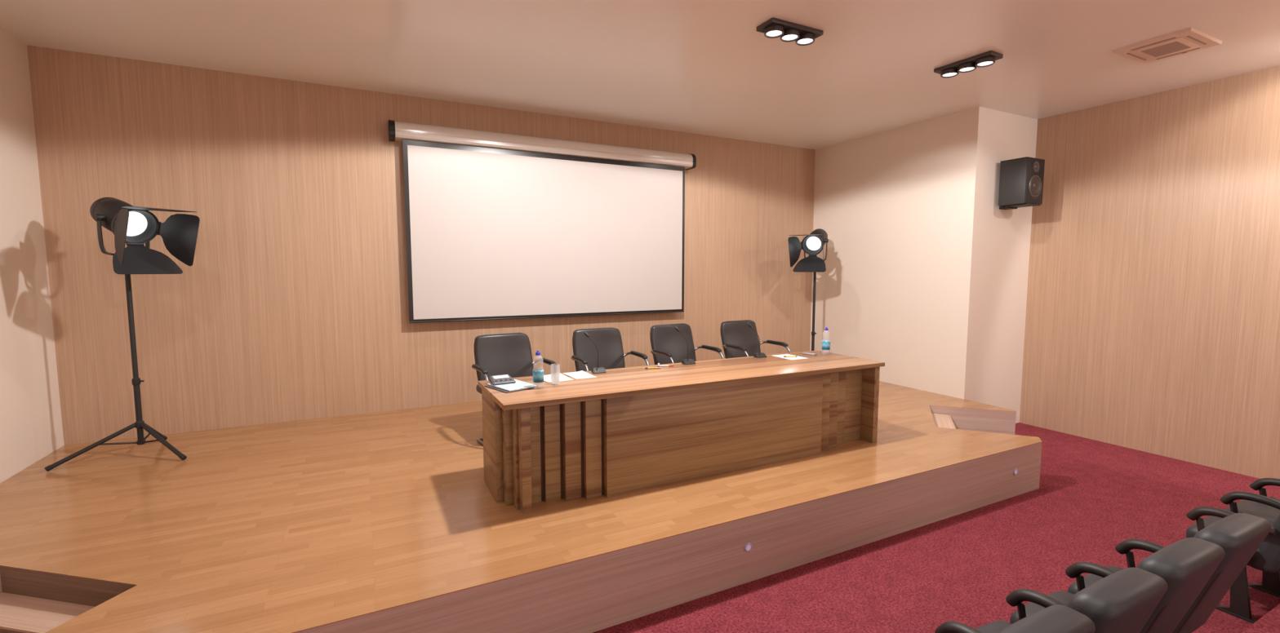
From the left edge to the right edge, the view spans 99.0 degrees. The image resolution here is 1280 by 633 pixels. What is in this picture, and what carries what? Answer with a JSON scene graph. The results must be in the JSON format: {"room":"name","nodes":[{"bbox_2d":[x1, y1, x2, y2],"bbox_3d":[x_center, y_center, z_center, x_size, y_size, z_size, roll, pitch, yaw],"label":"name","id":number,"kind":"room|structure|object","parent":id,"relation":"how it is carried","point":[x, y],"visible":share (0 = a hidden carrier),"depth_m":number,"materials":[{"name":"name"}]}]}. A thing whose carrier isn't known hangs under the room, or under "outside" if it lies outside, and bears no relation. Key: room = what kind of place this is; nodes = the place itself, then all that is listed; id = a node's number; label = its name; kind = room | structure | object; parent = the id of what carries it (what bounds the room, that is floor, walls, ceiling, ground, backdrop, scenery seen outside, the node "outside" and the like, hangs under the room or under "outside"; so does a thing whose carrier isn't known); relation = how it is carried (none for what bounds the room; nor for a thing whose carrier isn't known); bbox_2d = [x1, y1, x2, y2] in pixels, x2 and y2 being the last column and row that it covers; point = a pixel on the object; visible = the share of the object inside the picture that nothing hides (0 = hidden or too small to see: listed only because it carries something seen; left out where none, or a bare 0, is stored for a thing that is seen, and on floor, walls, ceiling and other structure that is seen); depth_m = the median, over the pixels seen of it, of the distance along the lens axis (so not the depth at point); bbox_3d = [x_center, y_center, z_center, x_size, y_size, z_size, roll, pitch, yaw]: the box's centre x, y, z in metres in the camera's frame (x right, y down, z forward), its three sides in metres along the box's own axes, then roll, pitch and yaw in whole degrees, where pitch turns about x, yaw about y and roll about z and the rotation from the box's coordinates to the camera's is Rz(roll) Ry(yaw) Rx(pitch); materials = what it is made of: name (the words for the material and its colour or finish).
{"room":"assembly chamber","nodes":[
{"label":"assembly chamber","id":0,"kind":"room"},
{"bbox_2d":[0,27,64,483],"bbox_3d":[-5.143,-0.217,3.297,1.350,3.865,2.553,-3,6,-27],"label":"wall","id":1,"kind":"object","parent":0,"point":[31,428],"visible":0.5,"depth_m":4.38,"materials":[{"name":"beige paint"}]},
{"bbox_2d":[26,45,815,445],"bbox_3d":[-1.223,-0.519,6.795,9.123,3.865,0.150,-3,6,-27],"label":"wall","id":2,"kind":"structure","parent":0,"point":[292,304],"depth_m":5.50,"materials":[{"name":"brown wood"}]},
{"bbox_2d":[387,120,696,323],"bbox_3d":[-0.963,-1.070,6.684,3.762,2.149,0.195,-3,6,-27],"label":"projection screen","id":3,"kind":"object","parent":2,"relation":"attached to","point":[500,226],"visible":1,"depth_m":6.49,"materials":[{"name":"white fabric"}]},
{"bbox_2d":[0,0,1279,149],"bbox_3d":[1.316,-2.090,1.648,11.518,0.150,11.353,-3,6,-27],"label":"ceiling","id":4,"kind":"structure","parent":0,"point":[700,67],"depth_m":4.71,"materials":[{"name":"white paint"}]},
{"bbox_2d":[755,17,822,45],"bbox_3d":[1.169,-2.205,4.264,0.510,0.070,0.190,-3,6,-27],"label":"ceiling spotlight","id":5,"kind":"object","parent":4,"relation":"attached to","point":[788,32],"visible":1,"depth_m":4.21,"materials":[{"name":"grey metal"}]},
{"bbox_2d":[933,50,1003,78],"bbox_3d":[2.956,-2.264,4.943,0.190,0.070,0.510,-3,6,-30],"label":"ceiling spotlight","id":6,"kind":"object","parent":4,"relation":"attached to","point":[987,59],"visible":1,"depth_m":4.88,"materials":[{"name":"black paint"}]},
{"bbox_2d":[1111,27,1222,64],"bbox_3d":[4.409,-2.254,4.586,0.584,0.028,0.504,-3,6,-27],"label":"air vent","id":7,"kind":"object","parent":4,"relation":"attached to","point":[1188,40],"visible":1,"depth_m":4.53,"materials":[{"name":"beige"}]},
{"bbox_2d":[1141,41,1191,57],"bbox_3d":[4.409,-2.240,4.587,0.270,0.002,0.230,-3,6,-27],"label":"grille","id":8,"kind":"object","parent":7,"relation":"attached to","point":[1171,47],"depth_m":4.58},
{"bbox_2d":[809,106,1037,423],"bbox_3d":[3.921,-0.614,7.893,1.345,3.865,2.553,-3,6,-27],"label":"wall pier","id":9,"kind":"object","parent":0,"point":[925,277],"visible":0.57,"depth_m":6.96,"materials":[{"name":"beige paint"}]},
{"bbox_2d":[998,156,1044,209],"bbox_3d":[4.476,-1.560,6.451,0.350,0.550,0.365,-3,6,-27],"label":"loudspeaker","id":10,"kind":"object","parent":9,"relation":"attached to","point":[1021,180],"visible":1,"depth_m":6.33,"materials":[{"name":"grey plastic"}]},
{"bbox_2d":[591,422,1279,632],"bbox_3d":[1.316,1.911,1.993,11.518,0.150,11.353,-3,6,-27],"label":"floor","id":11,"kind":"structure","parent":0,"point":[1092,496],"depth_m":3.81,"materials":[{"name":"red carpet"}]},
{"bbox_2d":[0,566,135,632],"bbox_3d":[-2.981,1.563,2.614,0.908,0.436,0.424,1,5,11],"label":"steps","id":12,"kind":"structure","parent":11,"relation":"on","point":[65,597],"depth_m":2.79,"materials":[{"name":"laminate"}]},
{"bbox_2d":[0,405,1042,632],"bbox_3d":[-0.307,1.343,5.151,8.823,0.436,3.886,-3,6,-27],"label":"stage platform","id":13,"kind":"object","parent":11,"relation":"on","point":[593,594],"visible":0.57,"depth_m":3.36,"materials":[{"name":"laminate"}]},
{"bbox_2d":[0,381,1042,632],"bbox_3d":[-0.307,1.124,5.132,8.823,0.004,3.886,-3,6,-27],"label":"floor","id":14,"kind":"structure","parent":13,"relation":"on","point":[298,526],"depth_m":3.52,"materials":[{"name":"brown wood"}]},
{"bbox_2d":[44,197,199,471],"bbox_3d":[-4.061,0.106,4.389,0.865,2.143,0.837,2,5,18],"label":"spotlight","id":15,"kind":"object","parent":14,"relation":"on","point":[134,226],"visible":1,"depth_m":4.45,"materials":[{"name":"black paint"}]},
{"bbox_2d":[471,332,558,445],"bbox_3d":[-1.175,0.653,5.107,0.717,0.940,0.635,-3,6,-34],"label":"chair","id":16,"kind":"object","parent":14,"relation":"on","point":[510,354],"visible":0.58,"depth_m":5.23,"materials":[{"name":"grey leather"}]},
{"bbox_2d":[570,327,649,372],"bbox_3d":[-0.321,0.612,5.585,0.717,0.940,0.635,-3,6,-28],"label":"chair","id":17,"kind":"object","parent":14,"relation":"on","point":[608,340],"visible":0.53,"depth_m":5.72,"materials":[{"name":"black leather"}]},
{"bbox_2d":[478,351,884,514],"bbox_3d":[0.489,0.809,4.494,3.380,0.735,0.816,-3,6,-27],"label":"desk","id":18,"kind":"object","parent":14,"relation":"on","point":[619,431],"visible":0.98,"depth_m":3.97,"materials":[{"name":"brown wood"}]},
{"bbox_2d":[484,385,533,393],"bbox_3d":[-0.919,0.493,3.832,0.215,0.008,0.300,-5,7,-44],"label":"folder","id":19,"kind":"object","parent":18,"relation":"on","point":[487,386],"visible":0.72,"depth_m":3.74,"materials":[{"name":"grey plastic"}]},
{"bbox_2d":[487,379,537,391],"bbox_3d":[-0.900,0.483,3.856,0.225,0.006,0.300,-5,7,-44],"label":"paper","id":20,"kind":"object","parent":19,"relation":"on","point":[519,384],"visible":0.84,"depth_m":3.81,"materials":[{"name":"white paper"}]},
{"bbox_2d":[488,374,515,385],"bbox_3d":[-0.991,0.452,3.923,0.165,0.045,0.143,-3,6,-31],"label":"terminal","id":21,"kind":"object","parent":20,"relation":"on","point":[500,380],"visible":1,"depth_m":3.90,"materials":[{"name":"grey plastic"}]},
{"bbox_2d":[532,351,543,382],"bbox_3d":[-0.707,0.368,3.798,0.076,0.263,0.076,-3,6,-27],"label":"water bottle","id":22,"kind":"object","parent":18,"relation":"on","point":[538,374],"visible":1,"depth_m":3.77,"materials":[{"name":"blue plastic"}]},
{"bbox_2d":[543,372,573,382],"bbox_3d":[-0.658,0.462,4.158,0.205,0.013,0.280,-3,6,-32],"label":"printed paper","id":23,"kind":"object","parent":18,"relation":"on","point":[557,377],"visible":0.88,"depth_m":4.15,"materials":[{"name":"white paper"}]},
{"bbox_2d":[563,370,595,379],"bbox_3d":[-0.473,0.455,4.274,0.170,0.007,0.280,-3,6,-30],"label":"printed paper","id":24,"kind":"object","parent":18,"relation":"on","point":[579,375],"visible":1,"depth_m":4.28,"materials":[{"name":"white paper"}]},
{"bbox_2d":[584,332,606,373],"bbox_3d":[-0.359,0.287,4.396,0.148,0.322,0.128,-2,5,-23],"label":"desk microphone","id":25,"kind":"object","parent":18,"relation":"on","point":[597,370],"visible":1,"depth_m":4.39,"materials":[{"name":"black plastic"}]},
{"bbox_2d":[643,367,661,368],"bbox_3d":[0.099,0.429,4.557,0.150,0.010,0.011,-1,5,-7],"label":"ballpoint pen","id":26,"kind":"object","parent":18,"relation":"on","point":[646,367],"visible":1,"depth_m":4.55,"materials":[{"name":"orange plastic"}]},
{"bbox_2d":[675,327,695,364],"bbox_3d":[0.399,0.252,4.796,0.148,0.322,0.128,-2,5,-25],"label":"desk microphone","id":27,"kind":"object","parent":18,"relation":"on","point":[686,362],"visible":1,"depth_m":4.79,"materials":[{"name":"black plastic"}]},
{"bbox_2d":[746,323,766,358],"bbox_3d":[1.104,0.221,5.158,0.148,0.322,0.128,-3,6,-29],"label":"desk microphone","id":28,"kind":"object","parent":18,"relation":"on","point":[759,355],"visible":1,"depth_m":5.15,"materials":[{"name":"black plastic"}]},
{"bbox_2d":[773,354,806,359],"bbox_3d":[1.412,0.381,5.164,0.205,0.001,0.285,-3,6,-27],"label":"paper sheet","id":29,"kind":"object","parent":18,"relation":"on","point":[783,355],"visible":0.94,"depth_m":5.11,"materials":[{"name":"white paper"}]},
{"bbox_2d":[783,355,796,357],"bbox_3d":[1.414,0.377,5.147,0.127,0.010,0.011,0,5,-2],"label":"ballpoint pen","id":30,"kind":"object","parent":29,"relation":"on","point":[784,356],"visible":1,"depth_m":5.14,"materials":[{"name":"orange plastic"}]},
{"bbox_2d":[801,352,817,355],"bbox_3d":[1.651,0.362,5.329,0.068,0.011,0.136,-5,7,-45],"label":"mobile phone","id":31,"kind":"object","parent":18,"relation":"on","point":[807,353],"visible":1,"depth_m":5.30,"materials":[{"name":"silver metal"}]},
{"bbox_2d":[822,327,830,350],"bbox_3d":[1.816,0.235,5.335,0.076,0.263,0.076,-3,6,-27],"label":"water bottle","id":32,"kind":"object","parent":18,"relation":"on","point":[825,344],"visible":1,"depth_m":5.31,"materials":[{"name":"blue plastic"}]},
{"bbox_2d":[649,323,724,364],"bbox_3d":[0.500,0.574,6.024,0.717,0.940,0.635,-3,6,-31],"label":"chair","id":33,"kind":"object","parent":14,"relation":"on","point":[668,345],"visible":0.58,"depth_m":6.14,"materials":[{"name":"black leather"}]},
{"bbox_2d":[720,320,791,358],"bbox_3d":[1.351,0.536,6.455,0.717,0.940,0.635,-3,6,-32],"label":"chair","id":34,"kind":"object","parent":14,"relation":"on","point":[739,340],"visible":0.56,"depth_m":6.56,"materials":[{"name":"black leather"}]},
{"bbox_2d":[787,228,828,351],"bbox_3d":[2.497,-0.184,7.748,0.820,2.143,0.852,3,6,32],"label":"spotlight","id":35,"kind":"object","parent":14,"relation":"on","point":[812,245],"visible":0.82,"depth_m":7.71,"materials":[{"name":"black paint"}]},
{"bbox_2d":[744,542,752,552],"bbox_3d":[0.690,1.470,3.479,0.060,0.060,0.008,-3,6,-27],"label":"step light","id":36,"kind":"object","parent":13,"relation":"attached to","point":[748,548],"visible":1,"depth_m":3.48,"materials":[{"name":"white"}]},
{"bbox_2d":[1013,468,1017,475],"bbox_3d":[3.300,1.364,4.803,0.060,0.060,0.008,-3,6,-27],"label":"step light","id":37,"kind":"object","parent":13,"relation":"attached to","point":[1015,470],"visible":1,"depth_m":4.80,"materials":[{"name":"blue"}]},
{"bbox_2d":[930,410,955,429],"bbox_3d":[3.326,1.288,5.790,0.424,0.436,0.943,2,5,24],"label":"steps","id":38,"kind":"structure","parent":11,"relation":"on","point":[945,421],"depth_m":5.95,"materials":[{"name":"laminate"}]},
{"bbox_2d":[934,604,1095,632],"bbox_3d":[1.164,1.381,1.937,0.500,0.916,0.589,-3,6,-27],"label":"seat","id":39,"kind":"object","parent":11,"relation":"on","point":[1056,619],"visible":1,"depth_m":1.70,"materials":[{"name":"grey leather"}]},
{"bbox_2d":[975,567,1168,632],"bbox_3d":[1.610,1.361,2.163,0.500,0.916,0.589,-3,6,-27],"label":"seat","id":40,"kind":"object","parent":11,"relation":"on","point":[1122,602],"visible":0.84,"depth_m":1.88,"materials":[{"name":"black leather"}]},
{"bbox_2d":[975,620,1011,632],"bbox_3d":[1.539,1.433,2.245,0.440,0.137,0.390,-3,6,-27],"label":"seat cushion","id":41,"kind":"object","parent":40,"relation":"on","point":[994,627],"depth_m":2.40,"materials":[{"name":"grey leather"}]},
{"bbox_2d":[1009,537,1225,632],"bbox_3d":[2.056,1.341,2.389,0.500,0.916,0.589,-3,6,-27],"label":"seat","id":42,"kind":"object","parent":11,"relation":"on","point":[1187,565],"visible":0.59,"depth_m":2.11,"materials":[{"name":"black leather"}]},
{"bbox_2d":[1009,591,1074,624],"bbox_3d":[1.985,1.413,2.471,0.440,0.137,0.390,-3,6,-27],"label":"seat cushion","id":43,"kind":"object","parent":42,"relation":"on","point":[1063,597],"depth_m":2.56,"materials":[{"name":"grey leather"}]},
{"bbox_2d":[1067,513,1271,632],"bbox_3d":[2.501,1.322,2.615,0.500,0.916,0.589,-3,6,-27],"label":"seat","id":44,"kind":"object","parent":11,"relation":"on","point":[1240,535],"visible":0.51,"depth_m":2.36,"materials":[{"name":"black leather"}]},
{"bbox_2d":[1067,566,1124,594],"bbox_3d":[2.430,1.394,2.697,0.440,0.137,0.390,-3,6,-27],"label":"seat cushion","id":45,"kind":"object","parent":44,"relation":"on","point":[1090,579],"depth_m":2.76,"materials":[{"name":"grey leather"}]},
{"bbox_2d":[1186,491,1279,623],"bbox_3d":[3.696,1.270,3.221,0.558,0.916,0.589,-3,6,-27],"label":"seat","id":46,"kind":"object","parent":11,"relation":"on","point":[1266,559],"visible":0.58,"depth_m":3.18,"materials":[{"name":"black leather"}]},
{"bbox_2d":[1186,515,1260,559],"bbox_3d":[3.651,1.340,3.316,0.440,0.137,0.390,-3,6,-27],"label":"seat cushion","id":47,"kind":"object","parent":46,"relation":"on","point":[1192,531],"depth_m":3.37,"materials":[{"name":"grey leather"}]},
{"bbox_2d":[1224,478,1279,523],"bbox_3d":[4.168,1.249,3.460,0.500,0.916,0.589,-3,6,-27],"label":"seat","id":48,"kind":"object","parent":11,"relation":"on","point":[1269,513],"visible":0.38,"depth_m":3.61,"materials":[{"name":"black leather"}]},
{"bbox_2d":[1224,500,1279,523],"bbox_3d":[4.097,1.321,3.542,0.440,0.137,0.390,-3,6,-27],"label":"seat cushion","id":49,"kind":"object","parent":48,"relation":"on","point":[1269,513],"depth_m":3.55,"materials":[{"name":"grey leather"}]},
{"bbox_2d":[1019,66,1279,479],"bbox_3d":[6.960,-0.214,3.256,0.150,3.865,8.500,-3,6,-27],"label":"wall","id":50,"kind":"structure","parent":0,"point":[1153,317],"depth_m":5.80,"materials":[{"name":"brown wood"}]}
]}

